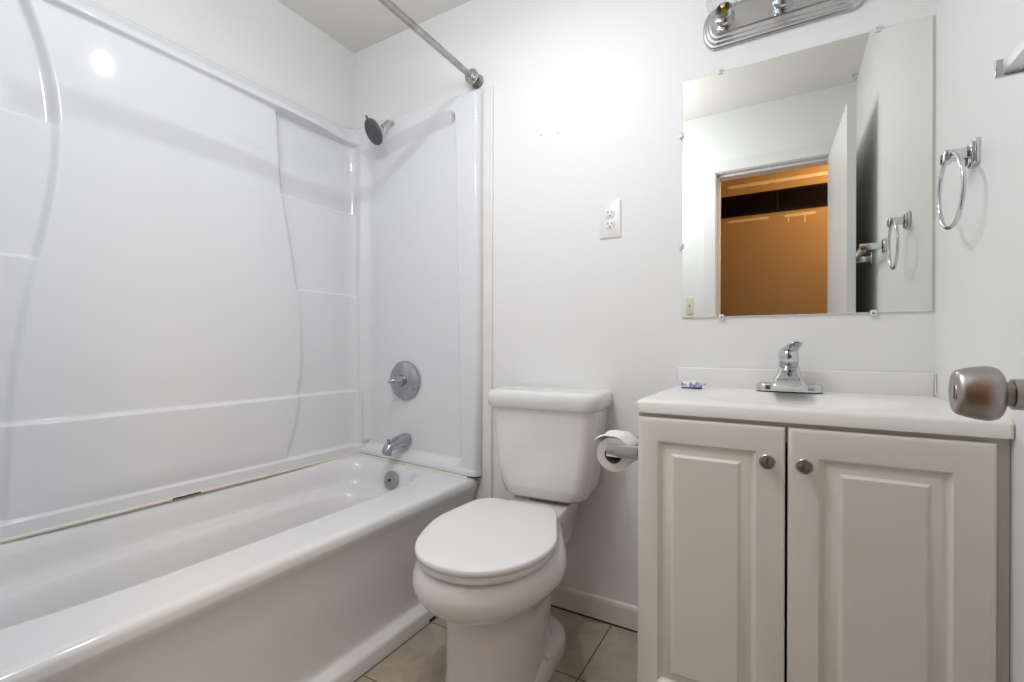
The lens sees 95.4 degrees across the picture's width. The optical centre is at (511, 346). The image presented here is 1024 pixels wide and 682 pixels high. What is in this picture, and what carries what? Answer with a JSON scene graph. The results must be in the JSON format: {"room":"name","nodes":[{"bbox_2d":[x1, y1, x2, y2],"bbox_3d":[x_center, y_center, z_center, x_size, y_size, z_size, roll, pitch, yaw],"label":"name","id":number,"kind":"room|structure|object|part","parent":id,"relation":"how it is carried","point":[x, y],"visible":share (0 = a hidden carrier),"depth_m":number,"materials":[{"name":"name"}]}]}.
{"room":"bathroom","nodes":[
{"label":"bathroom","id":0,"kind":"room"},
{"bbox_2d":[90,0,353,129],"bbox_3d":[-1.257,-0.247,1.623,0.100,2.440,1.678,0,0,30],"label":"wall","id":1,"kind":"structure","parent":0,"point":[265,43],"depth_m":1.92,"materials":[{"name":"white paint"}]},
{"bbox_2d":[0,0,483,543],"bbox_3d":[-0.841,-0.266,1.453,0.766,1.613,1.552,0,0,30],"label":"tub surround","id":2,"kind":"object","parent":1,"relation":"attached to","point":[210,280],"visible":0.98,"depth_m":1.65,"materials":[{"name":"white plastic"}]},
{"bbox_2d":[364,115,393,144],"bbox_3d":[-0.590,-0.978,2.107,0.110,0.143,0.174,0,0,30],"label":"shower head","id":3,"kind":"object","parent":2,"relation":"attached to","point":[373,130],"visible":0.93,"depth_m":2.06},
{"bbox_3d":[-0.555,-1.008,2.126,0.025,0.057,0.107,0,0,35],"label":"shower arm","id":4,"kind":"part","parent":3,"relation":"part of","materials":[{"name":"silver metal"}]},
{"bbox_2d":[382,433,410,455],"bbox_3d":[-0.518,0.434,2.070,0.060,0.085,0.137,0,0,30],"label":"tub spout","id":5,"kind":"object","parent":2,"relation":"attached to","point":[404,439],"visible":1,"depth_m":2.05,"materials":[{"name":"silver metal"}]},
{"bbox_2d":[388,361,419,399],"bbox_3d":[-0.511,0.152,2.096,0.178,0.178,0.085,0,0,30],"label":"shower valve","id":6,"kind":"object","parent":2,"relation":"attached to","point":[404,380],"visible":1,"depth_m":2.10,"materials":[{"name":"silver metal"}]},
{"bbox_3d":[-0.518,0.152,2.088,0.057,0.054,0.065,0,0,30],"label":"lever handle","id":7,"kind":"part","parent":6,"relation":"part of","materials":[{"name":"silver metal"}]},
{"bbox_3d":[-0.462,-0.270,2.104,0.766,1.601,0.045,0,0,30],"label":"panel","id":8,"kind":"part","parent":2,"relation":"part of","materials":[{"name":"white plastic"}]},
{"bbox_2d":[277,0,470,52],"bbox_3d":[-0.230,-1.494,1.097,2.437,0.060,1.798,0,0,30],"label":"ceiling","id":9,"kind":"structure","parent":0,"point":[357,25],"depth_m":2.06,"materials":[{"name":"white paint"}]},
{"bbox_2d":[356,606,637,681],"bbox_3d":[-0.239,1.006,1.097,2.437,0.060,1.798,0,0,30],"label":"floor","id":10,"kind":"structure","parent":0,"point":[595,651],"depth_m":1.47,"materials":[{"name":"tile"}]},
{"bbox_2d":[0,453,478,681],"bbox_3d":[-0.847,0.742,1.454,0.777,0.464,1.549,0,0,30],"label":"bathtub","id":11,"kind":"object","parent":10,"relation":"on","point":[303,574],"visible":0.88,"depth_m":1.30,"materials":[{"name":"white ceramic"}]},
{"bbox_3d":[-0.534,0.587,2.051,0.080,0.079,0.026,0,0,30],"label":"overflow plate","id":12,"kind":"part","parent":11,"relation":"part of","materials":[{"name":"silver metal"}]},
{"bbox_2d":[412,386,611,681],"bbox_3d":[0.004,0.563,1.421,0.434,0.828,0.746,0,0,26],"label":"toilet","id":13,"kind":"object","parent":10,"relation":"on","point":[489,568],"visible":1,"depth_m":1.31,"materials":[{"name":"white ceramic"}]},
{"bbox_3d":[-0.057,0.545,1.319,0.379,0.020,0.492,0,0,26],"label":"seat","id":14,"kind":"part","parent":13,"relation":"part of","materials":[{"name":"white plastic"}]},
{"bbox_3d":[-0.057,0.524,1.319,0.390,0.019,0.504,0,0,26],"label":"seat lid","id":15,"kind":"part","parent":13,"relation":"part of","materials":[{"name":"white plastic"}]},
{"bbox_3d":[0.129,0.181,1.651,0.410,0.062,0.224,0,0,26],"label":"tank lid","id":16,"kind":"part","parent":13,"relation":"part of","materials":[{"name":"white ceramic"}]},
{"bbox_3d":[0.130,0.364,1.654,0.383,0.323,0.195,0,0,26],"label":"tank","id":17,"kind":"part","parent":13,"relation":"part of","materials":[{"name":"white ceramic"}]},
{"bbox_2d":[637,412,1009,681],"bbox_3d":[0.693,0.569,1.156,0.648,0.822,0.516,0,0,30],"label":"vanity cabinet","id":18,"kind":"object","parent":10,"relation":"on","point":[834,553],"visible":0.95,"depth_m":0.94,"materials":[{"name":"white wood"}]},
{"bbox_2d":[606,437,637,459],"bbox_3d":[0.341,0.281,1.304,0.112,0.052,0.178,0,0,30],"label":"paper holder","id":19,"kind":"object","parent":18,"relation":"attached to","point":[612,450],"visible":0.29,"depth_m":1.25,"materials":[{"name":"silver metal"}]},
{"bbox_2d":[594,430,637,471],"bbox_3d":[0.299,0.293,1.321,0.100,0.102,0.116,0,0,30],"label":"toilet paper roll","id":20,"kind":"object","parent":19,"relation":"on","point":[613,464],"visible":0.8,"depth_m":1.29,"materials":[{"name":"white paper"}]},
{"bbox_3d":[0.437,0.513,1.048,0.305,0.694,0.018,0,0,30],"label":"door","id":21,"kind":"part","parent":18,"relation":"part of","materials":[{"name":"white wood"}]},
{"bbox_3d":[0.531,0.237,0.968,0.031,0.031,0.028,0,0,30],"label":"knob","id":22,"kind":"part","parent":18,"relation":"part of","materials":[{"name":"silver metal"}]},
{"bbox_3d":[0.587,0.238,0.935,0.031,0.031,0.028,0,0,30],"label":"knob","id":23,"kind":"part","parent":18,"relation":"part of","materials":[{"name":"silver metal"}]},
{"bbox_2d":[636,367,1014,445],"bbox_3d":[0.701,0.152,1.168,0.649,0.171,0.492,0,0,30],"label":"countertop","id":24,"kind":"structure","parent":18,"relation":"on","point":[893,401],"depth_m":1.12,"materials":[{"name":"white stone"}]},
{"bbox_2d":[676,380,706,388],"bbox_3d":[0.547,0.114,1.421,0.084,0.022,0.040,0,0,42],"label":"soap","id":25,"kind":"object","parent":24,"relation":"on","point":[684,384],"visible":1,"depth_m":1.41,"materials":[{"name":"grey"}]},
{"bbox_2d":[756,341,823,393],"bbox_3d":[0.759,0.056,1.277,0.163,0.142,0.126,0,0,30],"label":"faucet","id":26,"kind":"object","parent":24,"relation":"on","point":[788,378],"visible":1,"depth_m":1.26,"materials":[{"name":"silver metal"}]},
{"bbox_3d":[0.759,0.084,1.276,0.088,0.059,0.124,0,0,30],"label":"spout","id":27,"kind":"part","parent":26,"relation":"part of","materials":[{"name":"silver metal"}]},
{"bbox_3d":[0.777,0.112,1.307,0.163,0.023,0.055,0,0,30],"label":"plate","id":28,"kind":"part","parent":26,"relation":"part of","materials":[{"name":"silver metal"}]},
{"bbox_3d":[0.771,0.013,1.291,0.056,0.056,0.089,0,0,30],"label":"handle","id":29,"kind":"part","parent":26,"relation":"part of","materials":[{"name":"silver metal"}]},
{"bbox_3d":[0.708,0.514,0.891,0.313,0.694,0.018,0,0,30],"label":"door","id":30,"kind":"part","parent":18,"relation":"part of","materials":[{"name":"white wood"}]},
{"bbox_2d":[354,0,935,605],"bbox_3d":[0.183,-0.242,1.814,2.437,2.440,0.101,0,0,30],"label":"wall","id":31,"kind":"structure","parent":0,"point":[587,113],"depth_m":1.68,"materials":[{"name":"white paint"}]},
{"bbox_2d":[378,0,483,88],"bbox_3d":[-0.534,-1.110,1.274,0.062,0.062,1.556,0,0,30],"label":"shower curtain rod","id":32,"kind":"object","parent":31,"relation":"attached to","point":[472,77],"visible":1,"depth_m":1.71,"materials":[{"name":"silver metal"}]},
{"bbox_2d":[482,86,493,497],"bbox_3d":[-0.101,-0.046,1.915,0.048,2.045,0.011,0,0,30],"label":"trim","id":33,"kind":"structure","parent":31,"relation":"attached to","point":[488,92],"depth_m":1.91,"materials":[{"name":"paint"}]},
{"bbox_2d":[551,584,637,632],"bbox_3d":[0.231,0.936,1.718,0.725,0.083,0.014,0,0,30],"label":"baseboard","id":34,"kind":"structure","parent":31,"relation":"attached to","point":[600,608],"depth_m":1.67,"materials":[{"name":"white paint"}]},
{"bbox_2d":[600,199,620,239],"bbox_3d":[0.349,-0.454,1.654,0.079,0.135,0.009,0,0,30],"label":"wall outlet","id":35,"kind":"object","parent":31,"relation":"attached to","point":[610,211],"visible":1,"depth_m":1.65,"materials":[{"name":"white plastic"}]},
{"bbox_2d":[605,209,614,217],"bbox_3d":[0.348,-0.473,1.653,0.034,0.029,0.005,0,0,30],"label":"receptacle","id":36,"kind":"object","parent":35,"relation":"attached to","point":[609,213],"depth_m":1.65,"materials":[{"name":"white plastic"}]},
{"bbox_2d":[605,220,614,228],"bbox_3d":[0.348,-0.434,1.653,0.034,0.029,0.005,0,0,30],"label":"receptacle","id":37,"kind":"object","parent":35,"relation":"attached to","point":[609,224],"depth_m":1.65,"materials":[{"name":"white plastic"}]},
{"bbox_2d":[703,0,863,50],"bbox_3d":[0.763,-1.008,1.326,0.428,0.128,0.162,0,0,30],"label":"vanity light","id":38,"kind":"object","parent":31,"relation":"attached to","point":[730,24],"visible":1,"depth_m":1.39,"materials":[{"name":"silver metal"}]},
{"bbox_3d":[0.637,-1.017,1.402,0.024,0.024,0.064,0,0,30],"label":"bulb stem","id":39,"kind":"part","parent":38,"relation":"part of","materials":[{"name":"gold metal"}]},
{"bbox_2d":[715,1,734,26],"bbox_3d":[0.650,-1.017,1.425,0.055,0.055,0.044,0,0,30],"label":"socket","id":40,"kind":"object","parent":38,"relation":"attached to","point":[725,17],"depth_m":1.42,"materials":[{"name":"silver metal"}]},
{"bbox_2d":[772,0,792,8],"bbox_3d":[0.784,-1.016,1.347,0.055,0.055,0.044,0,0,30],"label":"socket","id":41,"kind":"object","parent":38,"relation":"attached to","point":[776,4],"depth_m":1.35,"materials":[{"name":"silver metal"}]},
{"bbox_2d":[679,15,932,319],"bbox_3d":[0.825,-0.482,1.375,0.634,0.794,0.013,0,0,30],"label":"wall mirror","id":42,"kind":"object","parent":31,"relation":"attached to","point":[807,174],"visible":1,"depth_m":1.35,"materials":[{"name":"clear glass"}]},
{"bbox_2d":[678,367,934,395],"bbox_3d":[0.822,0.098,1.371,0.638,0.062,0.020,0,0,30],"label":"backsplash","id":43,"kind":"structure","parent":31,"relation":"attached to","point":[867,382],"depth_m":1.31,"materials":[{"name":"white stone"}]},
{"bbox_2d":[935,0,1023,681],"bbox_3d":[0.728,-0.240,0.468,0.100,2.440,1.678,0,0,30],"label":"wall","id":44,"kind":"structure","parent":0,"point":[979,262],"depth_m":0.91,"materials":[{"name":"white paint"}]},
{"bbox_2d":[936,137,979,229],"bbox_3d":[0.933,-0.336,0.972,0.053,0.178,0.161,0,0,30],"label":"towel ring","id":45,"kind":"object","parent":44,"relation":"attached to","point":[970,153],"visible":1,"depth_m":0.96,"materials":[{"name":"silver metal"}]},
{"bbox_3d":[0.929,-0.401,0.974,0.043,0.024,0.036,0,0,30],"label":"post","id":46,"kind":"part","parent":45,"relation":"part of","materials":[{"name":"silver metal"}]},
{"bbox_3d":[0.951,-0.400,0.962,0.013,0.051,0.047,0,0,30],"label":"wall plate","id":47,"kind":"part","parent":45,"relation":"part of","materials":[{"name":"silver metal"}]},
{"bbox_2d":[994,34,1023,78],"bbox_3d":[0.644,-0.397,0.504,0.082,0.052,0.358,0,0,30],"label":"towel bar","id":48,"kind":"object","parent":44,"relation":"attached to","point":[1012,64],"visible":1,"depth_m":0.65,"materials":[{"name":"silver metal"}]},
{"bbox_3d":[0.720,-0.397,0.642,0.074,0.025,0.020,0,0,30],"label":"post","id":49,"kind":"part","parent":48,"relation":"part of","materials":[{"name":"silver metal"}]},
{"bbox_3d":[-0.657,-0.245,0.372,2.197,2.440,0.118,0,0,30],"label":"wall","id":50,"kind":"structure","parent":0,"visible":0},
{"bbox_2d":[948,366,1023,420],"bbox_3d":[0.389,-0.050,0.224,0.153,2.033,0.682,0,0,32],"label":"door knob","id":51,"kind":"object","parent":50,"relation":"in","point":[984,393],"depth_m":0.47,"materials":[{"name":"silver metal"}]}
]}

